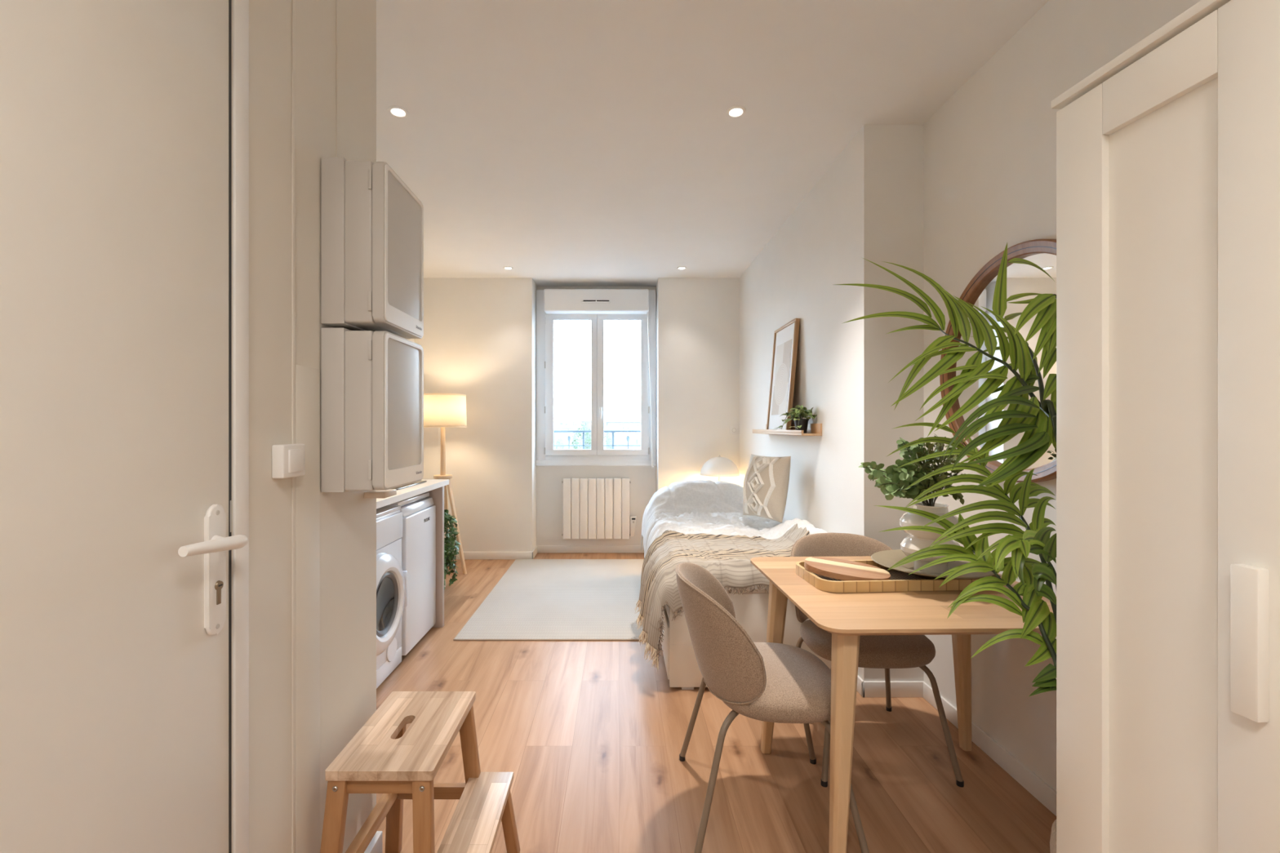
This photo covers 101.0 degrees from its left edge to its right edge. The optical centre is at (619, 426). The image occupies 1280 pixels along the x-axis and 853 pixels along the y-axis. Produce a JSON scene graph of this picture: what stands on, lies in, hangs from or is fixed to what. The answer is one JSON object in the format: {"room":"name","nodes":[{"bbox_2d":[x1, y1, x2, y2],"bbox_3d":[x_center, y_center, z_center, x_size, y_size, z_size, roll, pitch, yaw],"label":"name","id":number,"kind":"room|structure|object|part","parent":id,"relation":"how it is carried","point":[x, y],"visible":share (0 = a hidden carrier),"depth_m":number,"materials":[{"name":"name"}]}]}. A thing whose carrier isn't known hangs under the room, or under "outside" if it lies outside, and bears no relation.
{"room":"studio apartment","nodes":[
{"label":"studio apartment","id":0,"kind":"room"},
{"bbox_2d":[231,0,414,852],"bbox_3d":[-1.418,-0.077,1.784,1.364,2.755,6.768,0,0,0],"label":"wall","id":1,"kind":"structure","parent":0,"point":[348,519],"depth_m":1.18,"materials":[{"name":"paint"}]},
{"bbox_2d":[0,0,248,852],"bbox_3d":[-0.725,0.179,0.522,0.105,2.230,0.957,0,0,0],"label":"door","id":2,"kind":"structure","parent":1,"relation":"in","point":[117,541],"depth_m":0.78,"materials":[{"name":"paint"}]},
{"bbox_3d":[-0.700,0.205,0.899,0.054,0.030,0.129,0,0,0],"label":"handle","id":3,"kind":"part","parent":2,"relation":"part of","materials":[{"name":"white plastic"}]},
{"bbox_3d":[-0.732,0.259,0.956,0.009,0.236,0.040,0,0,0],"label":"lock plate","id":4,"kind":"part","parent":2,"relation":"part of","materials":[{"name":"white plastic"}]},
{"bbox_2d":[232,0,248,852],"bbox_3d":[-0.733,0.160,0.521,0.006,2.280,1.042,0,0,0],"label":"door frame","id":5,"kind":"structure","parent":1,"relation":"attached to","point":[240,7],"depth_m":1.02,"materials":[{"name":"paint"}]},
{"bbox_2d":[271,444,305,479],"bbox_3d":[-0.721,0.075,1.156,0.030,0.072,0.080,0,0,0],"label":"light switch","id":6,"kind":"object","parent":1,"relation":"attached to","point":[288,460],"visible":1,"depth_m":1.13,"materials":[{"name":"white plastic"}]},
{"bbox_2d":[291,0,319,852],"bbox_3d":[-0.734,-0.077,1.239,0.004,2.755,0.106,0,0,0],"label":"wall panel","id":7,"kind":"object","parent":1,"relation":"attached to","point":[305,381],"visible":1,"depth_m":1.23,"materials":[{"name":"paint"}]},
{"bbox_2d":[336,0,337,157],"bbox_3d":[-0.735,-1.062,1.374,0.003,0.785,0.004,0,0,0],"label":"joint","id":8,"kind":"object","parent":1,"relation":"attached to","point":[336,0],"visible":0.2,"depth_m":1.37,"materials":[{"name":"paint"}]},
{"bbox_2d":[320,327,423,492],"bbox_3d":[-0.653,-0.041,1.425,0.158,0.405,0.263,0,0,0],"label":"upper cabinet","id":9,"kind":"object","parent":1,"relation":"attached to","point":[372,382],"visible":1,"depth_m":1.30,"materials":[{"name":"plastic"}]},
{"bbox_3d":[-0.592,-0.040,1.427,0.028,0.395,0.261,0,0,0],"label":"door","id":10,"kind":"part","parent":9,"relation":"part of","materials":[{"name":"grey plastic"}]},
{"bbox_2d":[320,157,423,339],"bbox_3d":[-0.653,-0.458,1.425,0.158,0.409,0.263,0,0,0],"label":"upper cabinet","id":11,"kind":"object","parent":1,"relation":"attached to","point":[372,223],"visible":0.99,"depth_m":1.30,"materials":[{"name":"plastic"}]},
{"bbox_3d":[-0.592,-0.457,1.427,0.028,0.399,0.261,0,0,0],"label":"door","id":12,"kind":"part","parent":11,"relation":"part of","materials":[{"name":"grey plastic"}]},
{"bbox_2d":[364,831,382,852],"bbox_3d":[-0.726,1.262,1.320,0.020,0.075,0.560,0,0,0],"label":"baseboard","id":13,"kind":"structure","parent":1,"relation":"attached to","point":[375,846],"depth_m":1.56,"materials":[{"name":"paint"}]},
{"bbox_2d":[364,488,396,497],"bbox_3d":[-0.705,0.199,1.560,0.062,0.017,0.080,0,0,0],"label":"wall ledge","id":14,"kind":"object","parent":1,"relation":"attached to","point":[375,493],"visible":0.92,"depth_m":1.52,"materials":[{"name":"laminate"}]},
{"bbox_2d":[414,278,739,551],"bbox_3d":[-0.266,-0.077,5.394,3.668,2.755,0.452,0,0,0],"label":"wall","id":15,"kind":"structure","parent":0,"point":[478,340],"depth_m":5.17,"materials":[{"name":"paint"}]},
{"bbox_2d":[452,545,644,559],"bbox_3d":[-0.410,1.262,5.295,3.180,0.075,0.279,0,0,0],"label":"baseboard","id":16,"kind":"structure","parent":15,"relation":"attached to","point":[539,548],"depth_m":5.42,"materials":[{"name":"paint"}]},
{"bbox_2d":[535,288,656,468],"bbox_3d":[-0.234,-0.489,5.367,1.232,1.821,0.257,0,0,0],"label":"window","id":17,"kind":"structure","parent":15,"relation":"in","point":[597,306],"depth_m":5.39,"materials":[{"name":"white plastic"}]},
{"bbox_3d":[-0.491,-0.434,5.420,0.527,1.457,0.059,0,0,0],"label":"sash","id":18,"kind":"part","parent":17,"relation":"part of","materials":[{"name":"white plastic"}]},
{"bbox_3d":[0.038,-0.434,5.420,0.528,1.457,0.059,0,0,0],"label":"sash","id":19,"kind":"part","parent":17,"relation":"part of","materials":[{"name":"white plastic"}]},
{"bbox_3d":[0.314,-0.365,5.319,0.078,1.571,0.030,0,0,-26],"label":"crank rod","id":20,"kind":"part","parent":17,"relation":"part of","materials":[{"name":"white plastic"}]},
{"bbox_2d":[561,478,636,538],"bbox_3d":[-0.202,0.834,5.383,0.757,0.612,0.096,0,0,0],"label":"radiator","id":21,"kind":"object","parent":15,"relation":"attached to","point":[593,508],"visible":1,"depth_m":5.33,"materials":[{"name":"metal"}]},
{"bbox_2d":[729,426,737,434],"bbox_3d":[1.125,0.037,5.162,0.082,0.082,0.012,0,0,0],"label":"wall outlet","id":22,"kind":"object","parent":15,"relation":"attached to","point":[733,429],"visible":1,"depth_m":5.16,"materials":[{"name":"white plastic"}]},
{"bbox_3d":[-0.234,0.925,5.740,1.536,0.090,0.240,0,0,0],"label":"ledge","id":23,"kind":"object","parent":15,"relation":"attached to","visible":0},
{"bbox_2d":[553,430,640,448],"bbox_3d":[-0.230,0.461,5.780,1.440,0.837,0.036,0,0,0],"label":"balcony railing","id":24,"kind":"object","parent":23,"relation":"on","point":[554,431],"visible":0.42,"depth_m":5.77,"materials":[{"name":"metal"}]},
{"bbox_3d":[-0.715,0.471,5.780,0.020,0.818,0.020,0,0,0],"label":"post","id":25,"kind":"part","parent":24,"relation":"part of","materials":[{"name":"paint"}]},
{"bbox_3d":[-0.387,0.471,5.780,0.020,0.818,0.020,0,0,0],"label":"post","id":26,"kind":"part","parent":24,"relation":"part of","materials":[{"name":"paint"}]},
{"bbox_3d":[-0.230,0.209,5.780,1.440,0.012,0.020,0,0,0],"label":"rail","id":27,"kind":"part","parent":24,"relation":"part of","materials":[{"name":"metal"}]},
{"bbox_3d":[-0.230,0.054,5.780,1.440,0.022,0.036,0,0,0],"label":"handrail","id":28,"kind":"part","parent":24,"relation":"part of","materials":[{"name":"metal"}]},
{"bbox_3d":[-0.066,0.471,5.780,0.020,0.818,0.020,0,0,0],"label":"post","id":29,"kind":"part","parent":24,"relation":"part of","materials":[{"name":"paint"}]},
{"bbox_2d":[376,0,1048,286],"bbox_3d":[-0.266,-1.505,2.010,3.668,0.100,7.220,0,0,0],"label":"ceiling","id":30,"kind":"structure","parent":0,"point":[557,143],"depth_m":2.44,"materials":[{"name":"paint"}]},
{"bbox_2d":[387,105,408,118],"bbox_3d":[-1.020,-1.452,2.437,0.090,0.006,0.090,0,0,0],"label":"recessed light","id":31,"kind":"object","parent":30,"relation":"in","point":[396,111],"visible":1,"depth_m":2.43,"materials":[{"name":"white plastic"}]},
{"bbox_3d":[-1.020,-1.454,2.437,0.055,0.002,0.055,0,0,0],"label":"bulb","id":32,"kind":"part","parent":31,"relation":"part of","materials":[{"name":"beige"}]},
{"bbox_2d":[503,266,513,270],"bbox_3d":[-1.016,-1.452,4.840,0.090,0.006,0.090,0,0,0],"label":"recessed light","id":33,"kind":"object","parent":30,"relation":"in","point":[508,268],"visible":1,"depth_m":4.84,"materials":[{"name":"beige"}]},
{"bbox_2d":[676,266,686,270],"bbox_3d":[0.575,-1.452,4.840,0.090,0.006,0.090,0,0,0],"label":"recessed light","id":34,"kind":"object","parent":30,"relation":"in","point":[681,268],"visible":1,"depth_m":4.84,"materials":[{"name":"beige"}]},
{"bbox_2d":[725,105,746,118],"bbox_3d":[0.540,-1.452,2.437,0.090,0.006,0.090,0,0,0],"label":"recessed light","id":35,"kind":"object","parent":30,"relation":"in","point":[737,111],"visible":1,"depth_m":2.43,"materials":[{"name":"beige"}]},
{"bbox_3d":[0.540,-1.454,2.437,0.055,0.002,0.055,0,0,0],"label":"bulb","id":36,"kind":"part","parent":35,"relation":"part of","materials":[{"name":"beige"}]},
{"bbox_2d":[376,552,1056,852],"bbox_3d":[-0.266,1.340,2.010,3.668,0.080,7.220,0,0,0],"label":"floor","id":37,"kind":"structure","parent":0,"point":[591,735],"depth_m":2.04,"materials":[{"name":"brown wood"}]},
{"bbox_2d":[376,505,407,688],"bbox_3d":[-1.440,0.866,2.599,0.609,0.868,0.594,0,0,0],"label":"washing machine","id":38,"kind":"object","parent":37,"relation":"on","point":[391,580],"visible":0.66,"depth_m":2.69,"materials":[{"name":"white metal"}]},
{"bbox_3d":[-1.174,0.875,2.606,0.024,0.252,0.252,0,0,0],"label":"porthole glass","id":39,"kind":"part","parent":38,"relation":"part of","materials":[{"name":"grey glass"}]},
{"bbox_3d":[-1.470,0.444,2.599,0.551,0.023,0.594,0,0,0],"label":"lid","id":40,"kind":"part","parent":38,"relation":"part of","materials":[{"name":"white plastic"}]},
{"bbox_3d":[-1.195,0.905,2.599,0.010,0.590,0.588,0,0,0],"label":"panel","id":41,"kind":"part","parent":38,"relation":"part of","materials":[{"name":"white metal"}]},
{"bbox_3d":[-1.192,0.535,2.599,0.016,0.141,0.588,0,0,0],"label":"control panel","id":42,"kind":"part","parent":38,"relation":"part of","materials":[{"name":"white plastic"}]},
{"bbox_3d":[-1.163,0.875,2.606,0.054,0.490,0.490,0,0,0],"label":"porthole door","id":43,"kind":"part","parent":38,"relation":"part of","materials":[{"name":"white plastic"}]},
{"bbox_3d":[-1.160,0.875,2.847,0.034,0.190,0.018,0,0,0],"label":"door handle","id":44,"kind":"part","parent":38,"relation":"part of","materials":[{"name":"white plastic"}]},
{"bbox_2d":[388,492,435,655],"bbox_3d":[-1.448,0.861,3.158,0.543,0.878,0.485,0,0,0],"label":"fridge","id":45,"kind":"object","parent":37,"relation":"on","point":[419,513],"visible":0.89,"depth_m":3.10,"materials":[{"name":"plastic"}]},
{"bbox_3d":[-1.209,0.887,3.158,0.062,0.765,0.480,0,0,0],"label":"door","id":46,"kind":"part","parent":45,"relation":"part of","materials":[{"name":"white metal"}]},
{"bbox_2d":[376,479,448,627],"bbox_3d":[-1.431,0.823,2.750,0.638,0.955,1.400,0,0,0],"label":"countertop","id":47,"kind":"structure","parent":37,"relation":"on","point":[435,487],"depth_m":3.41,"materials":[{"name":"laminate"}]},
{"bbox_2d":[391,480,426,490],"bbox_3d":[-1.455,0.335,2.980,0.520,0.019,0.600,0,0,0],"label":"induction hob","id":48,"kind":"object","parent":47,"relation":"in","point":[419,482],"visible":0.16,"depth_m":3.02,"materials":[{"name":"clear glass"}]},
{"bbox_3d":[-1.446,0.840,3.429,0.608,0.921,0.034,0,0,0],"label":"panel","id":49,"kind":"part","parent":47,"relation":"part of","materials":[{"name":"laminate"}]},
{"bbox_2d":[320,691,519,852],"bbox_3d":[-0.508,1.050,1.407,0.410,0.500,0.431,0,0,0],"label":"step stool","id":50,"kind":"object","parent":37,"relation":"on","point":[388,758],"visible":1,"depth_m":1.38,"materials":[{"name":"brown wood"}]},
{"bbox_3d":[-0.675,1.061,1.224,0.048,0.478,0.097,0,0,42],"label":"leg","id":51,"kind":"part","parent":50,"relation":"part of","materials":[{"name":"brown wood"}]},
{"bbox_3d":[-0.561,0.843,1.247,0.158,0.039,0.018,0,0,0],"label":"rail","id":52,"kind":"part","parent":50,"relation":"part of","materials":[{"name":"brown wood"}]},
{"bbox_3d":[-0.673,1.061,1.592,0.072,0.478,0.060,0,0,0],"label":"leg","id":53,"kind":"part","parent":50,"relation":"part of","materials":[{"name":"brown wood"}]},
{"bbox_3d":[-0.451,1.061,1.224,0.064,0.478,0.066,0,0,0],"label":"leg","id":54,"kind":"part","parent":50,"relation":"part of","materials":[{"name":"brown wood"}]},
{"bbox_3d":[-0.502,1.093,1.582,0.315,0.038,0.020,0,0,0],"label":"step rail","id":55,"kind":"part","parent":50,"relation":"part of","materials":[{"name":"brown wood"}]},
{"bbox_3d":[-0.440,1.061,1.592,0.102,0.478,0.045,0,0,-36],"label":"leg","id":56,"kind":"part","parent":50,"relation":"part of","materials":[{"name":"brown wood"}]},
{"bbox_3d":[-0.335,1.186,1.595,0.065,0.228,0.050,0,0,0],"label":"step leg","id":57,"kind":"part","parent":50,"relation":"part of","materials":[{"name":"brown wood"}]},
{"bbox_2d":[423,393,466,574],"bbox_3d":[-1.572,0.506,4.777,0.462,1.587,0.469,0,0,0],"label":"floor lamp","id":58,"kind":"object","parent":37,"relation":"on","point":[442,411],"visible":0.84,"depth_m":4.62,"materials":[{"name":"fabric"}]},
{"bbox_2d":[438,427,439,453],"bbox_3d":[-1.615,0.120,4.730,0.006,0.240,0.005,0,0,0],"label":"switch","id":59,"kind":"object","parent":58,"relation":"attached to","point":[438,428],"depth_m":4.73,"materials":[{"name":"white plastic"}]},
{"bbox_3d":[-1.585,-0.140,4.750,0.412,0.287,0.412,0,0,0],"label":"lamp shade","id":60,"kind":"part","parent":58,"relation":"part of","materials":[{"name":"fabric"}]},
{"bbox_3d":[-1.601,0.880,4.902,0.032,0.840,0.220,0,0,-6],"label":"leg","id":61,"kind":"part","parent":58,"relation":"part of","materials":[{"name":"brown wood"}]},
{"bbox_3d":[-1.446,0.880,4.688,0.220,0.840,0.032,0,0,24],"label":"leg","id":62,"kind":"part","parent":58,"relation":"part of","materials":[{"name":"brown wood"}]},
{"bbox_2d":[444,509,460,590],"bbox_3d":[-1.411,0.993,4.217,0.351,0.670,0.345,0,0,-41],"label":"ivy plant","id":63,"kind":"object","parent":37,"relation":"on","point":[451,544],"visible":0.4,"depth_m":4.20,"materials":[{"name":"green plant"}]},
{"bbox_2d":[453,559,646,640],"bbox_3d":[-0.382,1.294,4.170,1.248,0.010,1.940,0,0,0],"label":"area rug","id":64,"kind":"object","parent":37,"relation":"on","point":[535,599],"visible":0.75,"depth_m":3.84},
{"bbox_2d":[660,584,831,689],"bbox_3d":[0.699,1.018,3.615,0.922,0.565,2.029,0,0,0],"label":"bed","id":65,"kind":"object","parent":37,"relation":"on","point":[751,610],"visible":0.12,"depth_m":2.60,"materials":[{"name":"fabric"}]},
{"bbox_3d":[0.256,1.135,3.123,0.024,0.260,0.975,0,0,0],"label":"drawer","id":66,"kind":"part","parent":65,"relation":"part of","materials":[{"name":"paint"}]},
{"bbox_2d":[635,523,809,671],"bbox_3d":[0.562,0.864,2.903,0.951,0.619,0.770,0,0,0],"label":"striped throw","id":67,"kind":"object","parent":65,"relation":"on","point":[727,557],"visible":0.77,"depth_m":2.73,"materials":[{"name":"beige fabric"}]},
{"bbox_2d":[640,480,827,558],"bbox_3d":[0.678,0.771,3.655,0.981,0.649,2.027,0,0,0],"label":"duvet","id":68,"kind":"object","parent":65,"relation":"on","point":[696,506],"visible":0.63,"depth_m":4.04,"materials":[{"name":"white fabric"}]},
{"bbox_2d":[742,453,791,522],"bbox_3d":[0.977,0.404,3.535,0.222,0.426,0.369,0,0,-31],"label":"tufted cushion","id":69,"kind":"object","parent":68,"relation":"on","point":[766,478],"visible":1,"depth_m":3.43,"materials":[{"name":"fabric"}]},
{"bbox_2d":[675,562,869,852],"bbox_3d":[0.473,0.896,1.805,0.561,0.807,0.516,0,0,2],"label":"dining chair","id":70,"kind":"object","parent":37,"relation":"on","point":[766,682],"visible":0.98,"depth_m":1.62,"materials":[{"name":"fabric"}]},
{"bbox_3d":[0.323,1.089,2.000,0.213,0.403,0.029,0,0,41],"label":"leg","id":71,"kind":"part","parent":70,"relation":"part of","materials":[{"name":"metal"}]},
{"bbox_3d":[0.309,1.089,1.622,0.213,0.403,0.029,0,0,-37],"label":"leg","id":72,"kind":"part","parent":70,"relation":"part of","materials":[{"name":"metal"}]},
{"bbox_3d":[0.321,0.683,1.811,0.249,0.380,0.502,0,0,2],"label":"backrest","id":73,"kind":"part","parent":70,"relation":"part of","materials":[{"name":"fabric"}]},
{"bbox_3d":[0.525,0.854,1.804,0.416,0.085,0.480,0,0,2],"label":"seat","id":74,"kind":"part","parent":70,"relation":"part of","materials":[{"name":"fabric"}]},
{"bbox_3d":[0.676,1.089,1.987,0.205,0.403,0.027,0,0,-39],"label":"leg","id":75,"kind":"part","parent":70,"relation":"part of","materials":[{"name":"metal"}]},
{"bbox_3d":[0.663,1.089,1.611,0.205,0.403,0.027,0,0,43],"label":"leg","id":76,"kind":"part","parent":70,"relation":"part of","materials":[{"name":"metal"}]},
{"bbox_2d":[790,532,964,786],"bbox_3d":[0.990,0.896,2.182,0.516,0.807,0.561,0,0,0],"label":"dining chair","id":77,"kind":"object","parent":37,"relation":"on","point":[886,652],"visible":0.41,"depth_m":2.01,"materials":[{"name":"fabric"}]},
{"bbox_3d":[0.801,1.089,2.339,0.029,0.403,0.213,0,0,-39],"label":"leg","id":78,"kind":"part","parent":77,"relation":"part of","materials":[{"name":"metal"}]},
{"bbox_3d":[0.802,1.089,1.985,0.027,0.403,0.205,0,0,41],"label":"leg","id":79,"kind":"part","parent":77,"relation":"part of","materials":[{"name":"metal"}]},
{"bbox_3d":[0.990,0.683,2.334,0.502,0.380,0.249,0,0,0],"label":"backrest","id":80,"kind":"part","parent":77,"relation":"part of","materials":[{"name":"fabric"}]},
{"bbox_3d":[0.990,0.854,2.130,0.480,0.085,0.416,0,0,0],"label":"seat","id":81,"kind":"part","parent":77,"relation":"part of","materials":[{"name":"fabric"}]},
{"bbox_3d":[1.179,1.089,2.339,0.029,0.403,0.213,0,0,39],"label":"leg","id":82,"kind":"part","parent":77,"relation":"part of","materials":[{"name":"metal"}]},
{"bbox_3d":[1.178,1.089,1.985,0.027,0.403,0.205,0,0,-41],"label":"leg","id":83,"kind":"part","parent":77,"relation":"part of","materials":[{"name":"metal"}]},
{"bbox_2d":[750,555,1053,852],"bbox_3d":[0.998,0.930,1.869,0.880,0.740,0.814,0,0,-1],"label":"dining table","id":84,"kind":"object","parent":37,"relation":"on","point":[847,616],"visible":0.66,"depth_m":1.57,"materials":[{"name":"brown wood"}]},
{"bbox_3d":[0.619,0.943,2.090,0.100,0.714,0.082,0,0,-1],"label":"leg","id":85,"kind":"part","parent":84,"relation":"part of","materials":[{"name":"brown wood"}]},
{"bbox_3d":[0.650,0.943,1.532,0.102,0.714,0.102,0,0,-1],"label":"leg","id":86,"kind":"part","parent":84,"relation":"part of","materials":[{"name":"brown wood"}]},
{"bbox_2d":[795,560,1004,592],"bbox_3d":[1.012,0.541,1.932,0.670,0.036,0.280,0,0,-4],"label":"serving tray","id":87,"kind":"object","parent":84,"relation":"on","point":[900,581],"visible":0.49,"depth_m":1.79,"materials":[{"name":"brown wood"}]},
{"bbox_2d":[804,556,890,580],"bbox_3d":[0.818,0.516,1.900,0.285,0.048,0.177,0,0,19],"label":"cutting board","id":88,"kind":"object","parent":87,"relation":"on","point":[835,568],"visible":0.9,"depth_m":1.88,"materials":[{"name":"brown wood"}]},
{"bbox_2d":[871,549,994,579],"bbox_3d":[1.150,0.524,1.948,0.398,0.049,0.398,0,0,0],"label":"serving plate","id":89,"kind":"object","parent":87,"relation":"on","point":[887,558],"visible":0.48,"depth_m":1.96,"materials":[{"name":"ceramic"}]},
{"bbox_2d":[899,502,959,573],"bbox_3d":[1.152,0.412,1.950,0.204,0.248,0.204,0,0,0],"label":"vase","id":90,"kind":"object","parent":89,"relation":"on","point":[917,540],"visible":0.53,"depth_m":1.90,"materials":[{"name":"ceramic"}]},
{"bbox_2d":[858,435,965,506],"bbox_3d":[1.084,0.181,1.904,0.444,0.316,0.256,0,0,0],"label":"bouquet","id":91,"kind":"object","parent":90,"relation":"in","point":[892,482],"visible":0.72,"depth_m":1.88,"materials":[{"name":"green plant"}]},
{"bbox_3d":[1.367,0.943,2.106,0.100,0.714,0.082,0,0,-1],"label":"leg","id":92,"kind":"part","parent":84,"relation":"part of","materials":[{"name":"brown wood"}]},
{"bbox_2d":[835,243,1056,852],"bbox_3d":[1.057,0.345,1.448,0.721,1.910,0.611,0,0,0],"label":"potted palm","id":93,"kind":"object","parent":37,"relation":"on","point":[1037,420],"visible":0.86,"depth_m":1.38,"materials":[{"name":"plant"}]},
{"bbox_2d":[1049,819,1056,852],"bbox_3d":[1.228,1.168,1.285,0.278,0.264,0.278,0,0,0],"label":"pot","id":94,"kind":"object","parent":37,"relation":"on","point":[1053,834],"depth_m":1.35,"materials":[{"name":"ceramic"}]},
{"bbox_2d":[1051,0,1279,852],"bbox_3d":[1.146,0.326,0.717,0.525,1.949,0.723,0,0,-6],"label":"wardrobe","id":95,"kind":"object","parent":37,"relation":"on","point":[1168,152],"visible":1,"depth_m":0.85,"materials":[{"name":"paint"}]},
{"bbox_3d":[1.152,-0.641,0.718,0.513,0.016,0.723,0,0,-6],"label":"cornice","id":96,"kind":"part","parent":95,"relation":"part of","materials":[{"name":"paint"}]},
{"bbox_3d":[0.889,0.303,0.745,0.020,0.213,0.032,0,0,-6],"label":"handle","id":97,"kind":"part","parent":95,"relation":"part of","materials":[{"name":"paint"}]},
{"bbox_2d":[700,454,739,481],"bbox_3d":[0.940,0.783,4.930,0.359,1.034,0.359,0,0,0],"label":"dome lamp","id":98,"kind":"object","parent":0,"point":[719,466],"visible":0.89,"depth_m":4.81,"materials":[{"name":"glass"}]},
{"bbox_2d":[739,0,1201,791],"bbox_3d":[1.374,-0.077,1.784,0.388,2.755,6.768,0,0,0],"label":"wall","id":99,"kind":"structure","parent":0,"point":[940,198],"depth_m":2.54,"materials":[{"name":"paint"}]},
{"bbox_2d":[752,423,822,435],"bbox_3d":[1.120,0.018,3.630,0.120,0.072,1.130,0,0,0],"label":"ledge","id":100,"kind":"object","parent":99,"relation":"attached to","point":[813,429],"visible":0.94,"depth_m":3.24,"materials":[{"name":"brown wood"}]},
{"bbox_2d":[766,318,799,430],"bbox_3d":[1.130,-0.332,3.660,0.090,0.745,0.470,0,0,0],"label":"framed print","id":101,"kind":"object","parent":100,"relation":"on","point":[786,337],"visible":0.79,"depth_m":3.62,"materials":[{"name":"brown wood"}]},
{"bbox_2d":[773,404,817,433],"bbox_3d":[1.076,-0.047,3.204,0.206,0.175,0.373,0,0,0],"label":"plant","id":102,"kind":"object","parent":100,"relation":"on","point":[801,424],"visible":0.98,"depth_m":3.20,"materials":[{"name":"green plant"}]},
{"bbox_3d":[1.117,-0.003,3.235,0.090,0.086,0.090,0,0,0],"label":"pot","id":103,"kind":"part","parent":102,"relation":"part of","materials":[{"name":"black ceramic"}]},
{"bbox_2d":[856,675,1056,816],"bbox_3d":[1.318,1.262,3.153,0.300,0.075,4.006,0,0,0],"label":"baseboard","id":104,"kind":"structure","parent":99,"relation":"attached to","point":[1037,787],"depth_m":2.12,"materials":[{"name":"paint"}]},
{"bbox_2d":[939,239,1056,482],"bbox_3d":[1.448,-0.228,1.925,0.040,0.860,0.860,0,0,0],"label":"round mirror","id":105,"kind":"object","parent":99,"relation":"attached to","point":[1020,277],"visible":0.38,"depth_m":1.96,"materials":[{"name":"brown mirror"}]},
{"label":"outside","id":106,"kind":"structure","parent":0,"visible":0},
{"bbox_3d":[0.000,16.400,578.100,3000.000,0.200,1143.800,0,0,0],"label":"ground","id":107,"kind":"structure","parent":106,"visible":0},
{"bbox_2d":[555,437,564,448],"bbox_3d":[-5.370,8.576,48.011,0.951,15.447,0.938,0,0,17],"label":"tree","id":108,"kind":"object","parent":107,"relation":"on","point":[557,442],"visible":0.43,"depth_m":48.02,"materials":[{"name":"green plant"}]},
{"bbox_2d":[553,425,582,448],"bbox_3d":[-15.619,7.995,159.923,8.041,16.609,20.155,0,0,0],"label":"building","id":109,"kind":"structure","parent":107,"relation":"on","point":[564,435],"depth_m":150.01,"materials":[{"name":"white"}]},
{"bbox_2d":[574,422,582,426],"bbox_3d":[-15.082,7.269,196.975,2.037,18.063,14.050,0,0,0],"label":"building","id":110,"kind":"structure","parent":107,"relation":"on","point":[575,423],"depth_m":190.28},
{"bbox_2d":[571,422,591,448],"bbox_3d":[-2.829,7.988,41.919,1.943,16.623,1.958,0,0,0],"label":"tree","id":111,"kind":"object","parent":107,"relation":"on","point":[579,434],"visible":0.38,"depth_m":41.82,"materials":[{"name":"green plant"}]},
{"bbox_2d":[579,420,591,448],"bbox_3d":[-14.742,6.676,269.909,9.478,19.248,20.182,0,0,0],"label":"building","id":112,"kind":"structure","parent":107,"relation":"on","point":[588,423],"depth_m":260.02,"materials":[{"name":"white"}]},
{"bbox_2d":[553,419,640,435],"bbox_3d":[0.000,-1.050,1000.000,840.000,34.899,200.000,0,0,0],"label":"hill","id":113,"kind":"structure","parent":107,"relation":"on","point":[555,422],"depth_m":953.20,"materials":[{"name":"white"}]},
{"bbox_2d":[604,427,612,448],"bbox_3d":[-1.157,8.215,45.005,1.369,16.171,1.243,0,0,0],"label":"tree","id":114,"kind":"object","parent":107,"relation":"on","point":[605,428],"visible":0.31,"depth_m":44.99,"materials":[{"name":"green plant"}]},
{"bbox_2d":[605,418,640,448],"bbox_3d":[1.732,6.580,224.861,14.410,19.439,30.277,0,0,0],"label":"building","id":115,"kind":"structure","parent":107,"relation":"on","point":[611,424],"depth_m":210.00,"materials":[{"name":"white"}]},
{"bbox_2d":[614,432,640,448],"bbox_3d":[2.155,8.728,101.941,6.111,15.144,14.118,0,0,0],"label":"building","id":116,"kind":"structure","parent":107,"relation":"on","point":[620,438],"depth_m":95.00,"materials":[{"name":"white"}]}
]}

